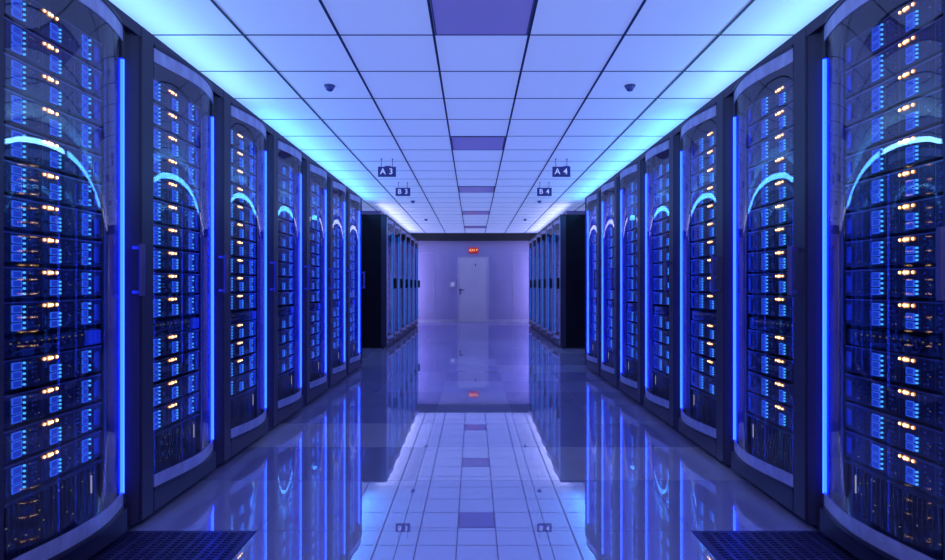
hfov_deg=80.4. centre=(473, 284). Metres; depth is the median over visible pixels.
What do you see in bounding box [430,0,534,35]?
ceiling panel
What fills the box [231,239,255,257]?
server
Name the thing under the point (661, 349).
server
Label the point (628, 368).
tall cabinet
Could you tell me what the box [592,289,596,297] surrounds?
server
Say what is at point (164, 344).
server
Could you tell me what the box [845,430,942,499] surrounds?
server
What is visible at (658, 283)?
server
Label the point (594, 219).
server
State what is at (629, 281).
server
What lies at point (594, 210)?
server
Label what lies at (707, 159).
server
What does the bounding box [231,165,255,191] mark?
server
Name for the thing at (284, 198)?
server
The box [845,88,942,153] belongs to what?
server
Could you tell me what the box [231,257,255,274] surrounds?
server
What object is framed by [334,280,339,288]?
server
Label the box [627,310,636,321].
server
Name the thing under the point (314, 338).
server
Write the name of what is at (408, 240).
tall cabinet
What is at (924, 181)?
server
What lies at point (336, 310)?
server
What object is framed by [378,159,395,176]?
hanging sign
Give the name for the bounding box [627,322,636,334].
server
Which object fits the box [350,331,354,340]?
server
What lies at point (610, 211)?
server
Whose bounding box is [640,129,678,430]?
tall cabinet
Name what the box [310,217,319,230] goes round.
server
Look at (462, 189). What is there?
ceiling panel
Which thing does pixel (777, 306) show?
server
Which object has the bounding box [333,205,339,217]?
server
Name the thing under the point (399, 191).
hanging sign
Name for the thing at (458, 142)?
ceiling panel
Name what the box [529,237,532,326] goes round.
tall cabinet
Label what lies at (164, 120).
server
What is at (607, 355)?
tall cabinet
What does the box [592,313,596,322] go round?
server
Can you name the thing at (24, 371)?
server
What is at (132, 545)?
floor grate
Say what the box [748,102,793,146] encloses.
server
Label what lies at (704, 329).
server
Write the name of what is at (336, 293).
server
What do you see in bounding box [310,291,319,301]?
server
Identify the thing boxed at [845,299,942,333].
server
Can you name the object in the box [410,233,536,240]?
trim
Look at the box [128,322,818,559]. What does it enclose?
floor
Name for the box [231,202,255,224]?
server
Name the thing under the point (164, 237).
server
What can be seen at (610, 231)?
server
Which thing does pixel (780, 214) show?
server
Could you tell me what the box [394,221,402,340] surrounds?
tall cabinet
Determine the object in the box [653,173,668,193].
server
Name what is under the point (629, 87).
smoke detector
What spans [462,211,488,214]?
ceiling panel
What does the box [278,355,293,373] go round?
server
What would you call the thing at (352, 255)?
server
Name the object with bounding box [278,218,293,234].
server
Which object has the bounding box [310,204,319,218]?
server
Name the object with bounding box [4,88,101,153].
server
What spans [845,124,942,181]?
server
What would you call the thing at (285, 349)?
server
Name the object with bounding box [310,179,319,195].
server
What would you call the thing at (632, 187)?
server
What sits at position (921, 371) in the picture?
server
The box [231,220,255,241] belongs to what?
server
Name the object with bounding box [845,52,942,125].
server
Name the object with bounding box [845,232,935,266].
server
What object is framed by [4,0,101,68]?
server
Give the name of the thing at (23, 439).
server
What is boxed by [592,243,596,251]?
server
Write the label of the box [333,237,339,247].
server
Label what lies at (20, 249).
server
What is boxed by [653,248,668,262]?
server
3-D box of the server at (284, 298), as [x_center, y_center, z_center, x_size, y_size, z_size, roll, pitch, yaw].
[-1.934,0.116,4.761,0.606,0.110,0.650,0,0,0]
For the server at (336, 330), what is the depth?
6.68 m
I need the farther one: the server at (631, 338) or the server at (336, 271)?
the server at (336, 271)
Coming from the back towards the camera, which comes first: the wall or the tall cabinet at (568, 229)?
the wall
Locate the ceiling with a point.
(425, 144)
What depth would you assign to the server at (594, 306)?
7.55 m
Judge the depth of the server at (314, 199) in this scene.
5.79 m
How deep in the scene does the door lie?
17.17 m
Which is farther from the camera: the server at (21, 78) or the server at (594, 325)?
the server at (594, 325)
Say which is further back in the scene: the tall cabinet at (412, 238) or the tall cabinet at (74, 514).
the tall cabinet at (412, 238)
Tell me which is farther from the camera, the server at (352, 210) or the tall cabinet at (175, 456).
the server at (352, 210)
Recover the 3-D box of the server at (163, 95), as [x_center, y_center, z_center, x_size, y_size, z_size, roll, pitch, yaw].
[-1.934,-1.005,3.010,0.606,0.110,0.650,0,0,0]
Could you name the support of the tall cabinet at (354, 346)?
on the floor
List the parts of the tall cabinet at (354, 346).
louvred panel, mounting rail, handle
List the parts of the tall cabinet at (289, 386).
panel, blanking panel, cable panel, louvred panel, sill, mounting rail, handle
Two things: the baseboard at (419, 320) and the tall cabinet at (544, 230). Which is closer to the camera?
the tall cabinet at (544, 230)
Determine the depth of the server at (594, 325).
7.54 m
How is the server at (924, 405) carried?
in the tall cabinet at (872, 514)
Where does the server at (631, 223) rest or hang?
in the tall cabinet at (628, 368)
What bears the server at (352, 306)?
in the tall cabinet at (354, 346)
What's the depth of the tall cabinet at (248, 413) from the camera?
4.18 m
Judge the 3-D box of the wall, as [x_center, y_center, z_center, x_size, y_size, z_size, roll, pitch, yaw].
[0.000,-0.215,17.250,6.600,2.730,0.100,0,0,0]
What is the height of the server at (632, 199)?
0.110 m
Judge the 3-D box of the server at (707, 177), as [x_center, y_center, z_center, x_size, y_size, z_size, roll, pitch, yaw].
[1.934,-0.756,3.886,0.606,0.110,0.650,0,0,0]
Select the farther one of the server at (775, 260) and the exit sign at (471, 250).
the exit sign at (471, 250)
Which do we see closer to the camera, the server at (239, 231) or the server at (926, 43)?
the server at (926, 43)
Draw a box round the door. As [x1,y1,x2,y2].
[457,257,488,321]
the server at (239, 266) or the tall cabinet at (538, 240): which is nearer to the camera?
the server at (239, 266)
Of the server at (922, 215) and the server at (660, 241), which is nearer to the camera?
the server at (922, 215)
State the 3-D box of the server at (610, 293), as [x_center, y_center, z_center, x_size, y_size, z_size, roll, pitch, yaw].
[1.934,0.116,6.513,0.606,0.110,0.650,0,0,0]
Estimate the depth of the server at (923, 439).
2.16 m
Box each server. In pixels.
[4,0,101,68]
[4,17,101,97]
[4,52,101,125]
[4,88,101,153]
[4,124,101,181]
[4,160,101,210]
[4,195,101,238]
[4,231,101,266]
[4,267,101,297]
[4,299,101,333]
[4,345,101,392]
[4,374,101,427]
[4,402,101,463]
[4,430,101,499]
[153,78,198,125]
[153,102,198,146]
[153,126,198,167]
[153,151,198,187]
[153,175,198,208]
[153,199,198,229]
[153,224,198,250]
[153,248,198,271]
[153,272,198,293]
[153,295,198,317]
[153,329,198,357]
[153,350,198,382]
[153,371,198,406]
[153,392,198,430]
[231,128,255,158]
[231,147,255,174]
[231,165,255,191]
[231,183,255,208]
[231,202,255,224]
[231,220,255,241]
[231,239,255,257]
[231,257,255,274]
[231,276,255,291]
[231,293,255,309]
[231,320,255,340]
[231,337,255,358]
[231,353,255,376]
[231,370,255,395]
[278,159,293,180]
[278,173,293,193]
[278,188,293,207]
[278,203,293,221]
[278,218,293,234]
[278,233,293,248]
[278,248,293,262]
[278,263,293,275]
[278,277,293,290]
[278,292,293,304]
[278,314,293,329]
[278,328,293,344]
[278,341,293,358]
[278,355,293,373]
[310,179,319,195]
[310,192,319,207]
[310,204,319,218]
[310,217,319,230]
[310,229,319,242]
[310,241,319,253]
[310,254,319,265]
[310,266,319,277]
[310,279,319,289]
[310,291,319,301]
[310,310,319,321]
[310,322,319,334]
[310,333,319,346]
[310,345,319,359]
[333,194,339,206]
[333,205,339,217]
[333,216,339,227]
[333,226,339,237]
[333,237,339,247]
[333,248,339,257]
[333,258,339,267]
[333,290,339,299]
[333,307,339,316]
[333,317,339,327]
[333,327,339,337]
[333,337,339,348]
[334,269,339,278]
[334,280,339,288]
[350,205,354,215]
[350,215,354,224]
[350,224,354,233]
[350,233,354,242]
[350,243,354,251]
[350,252,354,260]
[350,261,354,269]
[350,289,354,297]
[350,304,354,312]
[350,313,354,322]
[350,322,354,331]
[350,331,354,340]
[351,271,354,278]
[351,280,354,287]
[592,205,596,215]
[592,215,596,224]
[592,224,596,233]
[592,233,596,242]
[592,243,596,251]
[592,252,596,260]
[592,261,596,269]
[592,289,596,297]
[592,304,596,312]
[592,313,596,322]
[592,322,596,331]
[592,331,596,340]
[607,194,613,206]
[607,205,613,217]
[607,216,613,227]
[607,226,613,237]
[607,237,613,247]
[607,248,613,257]
[607,258,613,267]
[607,269,613,278]
[607,280,613,288]
[607,290,613,299]
[607,307,613,316]
[607,317,613,327]
[607,327,613,337]
[607,337,613,348]
[627,179,636,195]
[627,192,636,207]
[627,204,636,218]
[627,217,636,230]
[627,229,636,242]
[627,241,636,253]
[627,254,636,265]
[627,267,636,277]
[627,279,636,289]
[627,291,636,301]
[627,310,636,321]
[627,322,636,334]
[627,333,636,346]
[627,345,636,359]
[653,159,668,180]
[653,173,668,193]
[653,188,668,207]
[653,203,668,221]
[653,218,668,234]
[653,233,668,248]
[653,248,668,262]
[653,263,668,275]
[653,277,668,290]
[653,292,668,304]
[653,314,668,329]
[653,328,668,344]
[653,341,668,358]
[653,355,668,373]
[691,128,715,158]
[691,147,715,174]
[691,165,715,191]
[691,183,715,208]
[691,202,715,224]
[691,220,715,241]
[691,239,715,257]
[691,258,715,274]
[691,276,715,291]
[691,293,715,309]
[691,320,715,340]
[691,337,715,358]
[691,353,715,376]
[691,370,715,395]
[748,78,793,125]
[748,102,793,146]
[748,126,793,167]
[748,151,793,187]
[748,175,793,208]
[748,199,793,229]
[748,224,793,250]
[748,249,793,271]
[748,272,793,293]
[748,295,793,317]
[748,329,793,357]
[748,350,793,382]
[748,371,793,406]
[748,392,793,430]
[845,0,942,68]
[845,17,942,97]
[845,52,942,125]
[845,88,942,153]
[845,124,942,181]
[845,160,942,210]
[845,195,942,238]
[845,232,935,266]
[845,267,935,297]
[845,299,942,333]
[845,345,942,392]
[845,374,942,427]
[845,402,942,463]
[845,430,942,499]
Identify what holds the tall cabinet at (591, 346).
on the floor
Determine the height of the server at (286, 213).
0.110 m
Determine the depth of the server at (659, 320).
4.88 m
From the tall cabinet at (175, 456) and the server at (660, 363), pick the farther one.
the server at (660, 363)
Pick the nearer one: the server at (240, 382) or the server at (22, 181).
the server at (22, 181)
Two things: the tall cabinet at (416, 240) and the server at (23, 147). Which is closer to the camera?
the server at (23, 147)
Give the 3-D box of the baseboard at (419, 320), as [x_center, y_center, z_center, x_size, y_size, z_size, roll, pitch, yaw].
[0.000,1.105,17.192,6.600,0.090,0.015,0,0,0]
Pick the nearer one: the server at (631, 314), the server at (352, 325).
the server at (631, 314)
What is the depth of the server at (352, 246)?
7.56 m
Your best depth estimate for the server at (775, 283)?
3.10 m
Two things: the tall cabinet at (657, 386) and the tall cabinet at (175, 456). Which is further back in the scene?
the tall cabinet at (657, 386)
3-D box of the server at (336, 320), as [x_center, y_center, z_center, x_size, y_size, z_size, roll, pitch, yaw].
[-1.934,0.445,6.513,0.606,0.110,0.650,0,0,0]
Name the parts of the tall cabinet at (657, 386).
mounting rail, sill, louvred panel, cable panel, panel, blanking panel, handle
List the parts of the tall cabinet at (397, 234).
mounting rail, door frame, post trim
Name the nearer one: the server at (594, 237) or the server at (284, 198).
the server at (284, 198)
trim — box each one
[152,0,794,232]
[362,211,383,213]
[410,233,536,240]
[512,253,512,318]
[563,211,584,213]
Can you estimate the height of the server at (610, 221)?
0.110 m
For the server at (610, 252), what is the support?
in the tall cabinet at (607, 355)
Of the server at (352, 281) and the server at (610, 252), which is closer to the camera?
the server at (610, 252)
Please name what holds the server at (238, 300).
in the tall cabinet at (248, 413)
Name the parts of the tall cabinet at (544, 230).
post trim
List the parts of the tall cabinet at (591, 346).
mounting rail, louvred panel, handle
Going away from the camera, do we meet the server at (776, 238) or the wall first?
the server at (776, 238)
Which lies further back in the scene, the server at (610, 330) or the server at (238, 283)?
the server at (610, 330)
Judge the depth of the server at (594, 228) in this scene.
7.54 m
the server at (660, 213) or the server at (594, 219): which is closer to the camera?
the server at (660, 213)
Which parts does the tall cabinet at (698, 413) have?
mounting rail, sill, louvred panel, cable panel, panel, blanking panel, handle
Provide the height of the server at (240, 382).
0.110 m
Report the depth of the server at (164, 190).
3.06 m
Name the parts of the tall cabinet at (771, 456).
mounting rail, sill, louvred panel, cable panel, panel, blanking panel, handle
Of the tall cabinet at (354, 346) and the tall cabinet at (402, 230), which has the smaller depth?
the tall cabinet at (354, 346)
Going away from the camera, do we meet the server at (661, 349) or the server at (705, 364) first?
the server at (705, 364)
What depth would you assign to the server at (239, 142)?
3.98 m
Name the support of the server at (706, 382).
in the tall cabinet at (698, 413)
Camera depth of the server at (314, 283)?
5.76 m
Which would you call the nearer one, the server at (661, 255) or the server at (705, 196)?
the server at (705, 196)
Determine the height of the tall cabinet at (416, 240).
2.430 m
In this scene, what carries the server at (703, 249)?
in the tall cabinet at (698, 413)
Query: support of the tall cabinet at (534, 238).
on the floor
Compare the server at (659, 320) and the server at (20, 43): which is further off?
the server at (659, 320)
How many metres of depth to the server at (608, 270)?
6.73 m
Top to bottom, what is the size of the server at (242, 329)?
0.110 m
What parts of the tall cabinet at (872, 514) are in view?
mounting rail, sill, blanking panel, panel, louvred panel, cable panel, handle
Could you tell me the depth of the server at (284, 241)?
4.87 m
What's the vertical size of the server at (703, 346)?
0.110 m
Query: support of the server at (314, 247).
in the tall cabinet at (317, 368)
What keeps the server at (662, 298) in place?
in the tall cabinet at (657, 386)
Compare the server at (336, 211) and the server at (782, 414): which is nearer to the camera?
the server at (782, 414)
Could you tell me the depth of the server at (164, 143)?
3.06 m
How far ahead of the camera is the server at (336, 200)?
6.68 m
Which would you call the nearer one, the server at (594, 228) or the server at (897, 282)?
the server at (897, 282)
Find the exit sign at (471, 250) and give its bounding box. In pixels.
[469,248,477,252]
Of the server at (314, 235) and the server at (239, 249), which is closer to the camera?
the server at (239, 249)
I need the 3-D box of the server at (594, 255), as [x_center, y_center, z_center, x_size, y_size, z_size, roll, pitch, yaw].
[1.934,-0.382,7.388,0.606,0.110,0.650,0,0,0]
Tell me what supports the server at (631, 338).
in the tall cabinet at (628, 368)
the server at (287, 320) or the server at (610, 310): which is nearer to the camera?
the server at (287, 320)
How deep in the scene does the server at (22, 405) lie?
2.16 m
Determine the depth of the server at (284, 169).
4.87 m
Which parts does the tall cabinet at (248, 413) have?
blanking panel, panel, cable panel, louvred panel, sill, mounting rail, handle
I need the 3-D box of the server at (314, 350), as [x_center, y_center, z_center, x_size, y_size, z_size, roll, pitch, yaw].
[-1.934,0.694,5.637,0.606,0.110,0.650,0,0,0]
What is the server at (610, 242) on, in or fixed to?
in the tall cabinet at (607, 355)
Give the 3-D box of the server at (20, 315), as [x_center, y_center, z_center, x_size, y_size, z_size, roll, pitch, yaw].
[-1.934,0.116,2.135,0.606,0.110,0.650,0,0,0]
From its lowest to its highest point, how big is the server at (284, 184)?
0.110 m
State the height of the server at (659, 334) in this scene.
0.110 m
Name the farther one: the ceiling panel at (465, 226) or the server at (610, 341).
the ceiling panel at (465, 226)
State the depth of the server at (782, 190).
3.07 m
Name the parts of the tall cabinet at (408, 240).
door frame, post trim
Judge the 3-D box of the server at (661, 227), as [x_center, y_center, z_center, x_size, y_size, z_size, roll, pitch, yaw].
[1.934,-0.507,4.761,0.606,0.110,0.650,0,0,0]
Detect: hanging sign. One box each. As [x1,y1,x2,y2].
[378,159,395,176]
[396,182,409,195]
[537,182,551,195]
[552,159,569,176]
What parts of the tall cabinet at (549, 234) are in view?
mounting rail, handle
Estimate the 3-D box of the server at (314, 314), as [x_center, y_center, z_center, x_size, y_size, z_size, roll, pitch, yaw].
[-1.934,0.320,5.637,0.606,0.110,0.650,0,0,0]
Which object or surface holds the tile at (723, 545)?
in the floor
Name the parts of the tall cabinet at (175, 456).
panel, blanking panel, cable panel, louvred panel, sill, mounting rail, handle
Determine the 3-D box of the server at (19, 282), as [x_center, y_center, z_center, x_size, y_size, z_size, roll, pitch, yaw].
[-1.934,-0.009,2.135,0.606,0.110,0.650,0,0,0]
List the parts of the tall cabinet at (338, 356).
blanking panel, cable panel, louvred panel, mounting rail, handle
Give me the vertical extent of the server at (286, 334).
0.110 m
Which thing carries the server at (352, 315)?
in the tall cabinet at (354, 346)
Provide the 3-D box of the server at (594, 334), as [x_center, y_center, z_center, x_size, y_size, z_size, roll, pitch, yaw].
[1.934,0.694,7.388,0.606,0.110,0.650,0,0,0]
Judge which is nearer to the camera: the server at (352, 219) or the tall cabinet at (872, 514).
the tall cabinet at (872, 514)
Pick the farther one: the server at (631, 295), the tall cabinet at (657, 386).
the server at (631, 295)
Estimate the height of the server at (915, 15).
0.110 m
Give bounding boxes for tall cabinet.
[0,0,144,559]
[131,26,227,526]
[216,91,277,466]
[268,129,309,430]
[303,155,333,405]
[328,173,350,387]
[348,187,364,373]
[362,214,396,347]
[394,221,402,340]
[400,226,407,336]
[406,231,412,332]
[410,235,416,329]
[414,237,419,326]
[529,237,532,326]
[532,235,536,329]
[536,231,540,332]
[541,226,546,336]
[546,221,552,340]
[553,214,584,347]
[585,187,598,373]
[599,173,618,387]
[617,155,643,405]
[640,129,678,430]
[674,91,730,466]
[723,26,815,526]
[806,0,944,559]
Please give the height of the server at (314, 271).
0.110 m
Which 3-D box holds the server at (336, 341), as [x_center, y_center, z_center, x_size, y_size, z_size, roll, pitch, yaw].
[-1.934,0.694,6.513,0.606,0.110,0.650,0,0,0]
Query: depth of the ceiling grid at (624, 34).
4.72 m
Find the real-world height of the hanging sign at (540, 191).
0.210 m
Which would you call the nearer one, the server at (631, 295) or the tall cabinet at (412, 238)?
the server at (631, 295)
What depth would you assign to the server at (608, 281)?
6.73 m
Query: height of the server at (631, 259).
0.110 m
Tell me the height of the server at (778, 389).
0.110 m
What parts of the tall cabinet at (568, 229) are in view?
mounting rail, handle, post trim, door frame, panel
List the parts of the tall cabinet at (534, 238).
post trim, mounting rail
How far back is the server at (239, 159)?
3.96 m
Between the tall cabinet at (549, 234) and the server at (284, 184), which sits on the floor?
the tall cabinet at (549, 234)
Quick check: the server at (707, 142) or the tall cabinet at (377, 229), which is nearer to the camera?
the server at (707, 142)
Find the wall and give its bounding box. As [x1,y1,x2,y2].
[418,241,528,318]
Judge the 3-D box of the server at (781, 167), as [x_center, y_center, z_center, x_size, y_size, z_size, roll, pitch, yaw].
[1.934,-0.631,3.010,0.606,0.110,0.650,0,0,0]
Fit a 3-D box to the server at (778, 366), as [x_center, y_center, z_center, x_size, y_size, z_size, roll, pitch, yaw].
[1.934,0.445,3.010,0.606,0.110,0.650,0,0,0]
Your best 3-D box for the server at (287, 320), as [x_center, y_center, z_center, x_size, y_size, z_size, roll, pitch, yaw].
[-1.934,0.320,4.761,0.606,0.110,0.650,0,0,0]
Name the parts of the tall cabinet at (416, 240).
door frame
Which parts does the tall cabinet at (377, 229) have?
panel, post trim, door frame, mounting rail, handle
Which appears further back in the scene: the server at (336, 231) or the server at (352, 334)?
the server at (352, 334)
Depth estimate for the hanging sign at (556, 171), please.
6.99 m
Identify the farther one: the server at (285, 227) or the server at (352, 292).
the server at (352, 292)
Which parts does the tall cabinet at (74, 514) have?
panel, cable panel, louvred panel, blanking panel, sill, mounting rail, handle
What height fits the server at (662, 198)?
0.110 m
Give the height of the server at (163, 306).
0.110 m
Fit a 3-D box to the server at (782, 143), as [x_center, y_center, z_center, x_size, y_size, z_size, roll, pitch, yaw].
[1.934,-0.756,3.010,0.606,0.110,0.650,0,0,0]
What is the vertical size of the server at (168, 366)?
0.110 m
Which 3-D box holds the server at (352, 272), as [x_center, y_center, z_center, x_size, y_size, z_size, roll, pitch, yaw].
[-1.934,-0.133,7.388,0.606,0.110,0.650,0,0,0]
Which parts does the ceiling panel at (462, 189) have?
panel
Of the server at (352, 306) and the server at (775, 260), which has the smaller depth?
the server at (775, 260)
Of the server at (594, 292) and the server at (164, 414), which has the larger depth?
the server at (594, 292)
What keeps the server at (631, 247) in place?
in the tall cabinet at (628, 368)
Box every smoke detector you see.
[324,84,334,91]
[624,84,635,91]
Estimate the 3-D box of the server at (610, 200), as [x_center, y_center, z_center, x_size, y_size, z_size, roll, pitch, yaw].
[1.934,-1.005,6.513,0.606,0.110,0.650,0,0,0]
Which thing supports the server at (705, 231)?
in the tall cabinet at (698, 413)
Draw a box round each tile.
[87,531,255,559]
[691,531,859,559]
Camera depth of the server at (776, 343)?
3.07 m
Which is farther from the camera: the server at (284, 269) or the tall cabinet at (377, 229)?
the tall cabinet at (377, 229)
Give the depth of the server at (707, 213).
3.98 m
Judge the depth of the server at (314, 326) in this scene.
5.79 m
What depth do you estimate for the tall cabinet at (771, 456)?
3.14 m
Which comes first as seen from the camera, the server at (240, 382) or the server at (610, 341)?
the server at (240, 382)
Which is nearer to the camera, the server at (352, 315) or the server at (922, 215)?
the server at (922, 215)
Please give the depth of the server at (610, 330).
6.66 m
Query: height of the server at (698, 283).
0.110 m
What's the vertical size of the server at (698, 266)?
0.110 m
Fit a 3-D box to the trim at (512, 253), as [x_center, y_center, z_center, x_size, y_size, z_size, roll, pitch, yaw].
[1.550,0.036,17.195,0.700,2.048,0.010,0,0,0]
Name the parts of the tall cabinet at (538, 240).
post trim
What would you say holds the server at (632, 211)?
in the tall cabinet at (628, 368)
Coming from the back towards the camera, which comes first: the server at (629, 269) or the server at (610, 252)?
the server at (610, 252)
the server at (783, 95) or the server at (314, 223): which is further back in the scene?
the server at (314, 223)
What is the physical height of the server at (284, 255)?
0.110 m
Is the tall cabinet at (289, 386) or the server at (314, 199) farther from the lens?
the server at (314, 199)
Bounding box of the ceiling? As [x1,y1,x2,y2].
[109,0,837,232]
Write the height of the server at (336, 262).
0.110 m
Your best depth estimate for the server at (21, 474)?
2.16 m
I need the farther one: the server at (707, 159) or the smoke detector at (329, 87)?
the smoke detector at (329, 87)
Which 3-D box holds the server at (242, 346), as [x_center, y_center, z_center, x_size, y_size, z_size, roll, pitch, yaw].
[-1.934,0.445,3.886,0.606,0.110,0.650,0,0,0]
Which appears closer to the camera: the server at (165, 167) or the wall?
the server at (165, 167)
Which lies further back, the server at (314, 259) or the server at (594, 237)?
the server at (594, 237)
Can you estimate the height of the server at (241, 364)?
0.110 m
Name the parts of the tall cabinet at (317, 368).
blanking panel, panel, cable panel, louvred panel, sill, mounting rail, handle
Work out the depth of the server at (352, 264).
7.56 m
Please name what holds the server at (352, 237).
in the tall cabinet at (354, 346)
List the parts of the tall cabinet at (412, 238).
mounting rail, door frame, post trim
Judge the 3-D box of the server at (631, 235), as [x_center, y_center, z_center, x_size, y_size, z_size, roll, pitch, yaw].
[1.934,-0.507,5.637,0.606,0.110,0.650,0,0,0]
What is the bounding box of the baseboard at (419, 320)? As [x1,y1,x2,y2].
[418,319,528,321]
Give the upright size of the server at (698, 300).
0.110 m
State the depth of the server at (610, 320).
6.66 m
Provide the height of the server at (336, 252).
0.110 m
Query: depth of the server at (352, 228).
7.56 m
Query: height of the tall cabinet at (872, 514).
2.380 m
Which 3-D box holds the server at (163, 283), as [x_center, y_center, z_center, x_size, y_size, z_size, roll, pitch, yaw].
[-1.934,-0.009,3.010,0.606,0.110,0.650,0,0,0]
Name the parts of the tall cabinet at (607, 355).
mounting rail, louvred panel, cable panel, blanking panel, handle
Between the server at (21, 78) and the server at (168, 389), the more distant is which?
the server at (168, 389)
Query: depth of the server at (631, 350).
5.76 m
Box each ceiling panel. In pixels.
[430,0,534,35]
[451,136,504,149]
[458,186,494,192]
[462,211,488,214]
[465,226,485,227]
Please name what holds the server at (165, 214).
in the tall cabinet at (175, 456)
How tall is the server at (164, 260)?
0.110 m
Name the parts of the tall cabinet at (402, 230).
post trim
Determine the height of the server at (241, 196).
0.110 m
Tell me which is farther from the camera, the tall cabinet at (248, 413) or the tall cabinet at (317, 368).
the tall cabinet at (317, 368)
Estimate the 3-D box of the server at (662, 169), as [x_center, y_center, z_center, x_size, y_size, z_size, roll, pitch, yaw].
[1.934,-1.005,4.761,0.606,0.110,0.650,0,0,0]
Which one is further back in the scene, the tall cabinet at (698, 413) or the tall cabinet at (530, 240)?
the tall cabinet at (530, 240)
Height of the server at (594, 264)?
0.110 m
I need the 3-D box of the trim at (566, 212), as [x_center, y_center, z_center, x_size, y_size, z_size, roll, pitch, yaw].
[2.640,-1.450,14.440,1.320,0.260,5.080,0,0,0]
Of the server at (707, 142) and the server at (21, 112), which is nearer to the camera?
the server at (21, 112)
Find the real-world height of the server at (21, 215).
0.110 m
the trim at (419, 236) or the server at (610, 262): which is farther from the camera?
the trim at (419, 236)
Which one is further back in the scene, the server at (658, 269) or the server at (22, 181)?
the server at (658, 269)
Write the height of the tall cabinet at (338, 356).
2.380 m
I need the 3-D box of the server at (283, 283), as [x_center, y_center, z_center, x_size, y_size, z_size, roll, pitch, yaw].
[-1.934,-0.009,4.761,0.606,0.110,0.650,0,0,0]
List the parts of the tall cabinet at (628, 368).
mounting rail, sill, cable panel, louvred panel, panel, blanking panel, handle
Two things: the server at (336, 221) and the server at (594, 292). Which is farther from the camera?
the server at (594, 292)

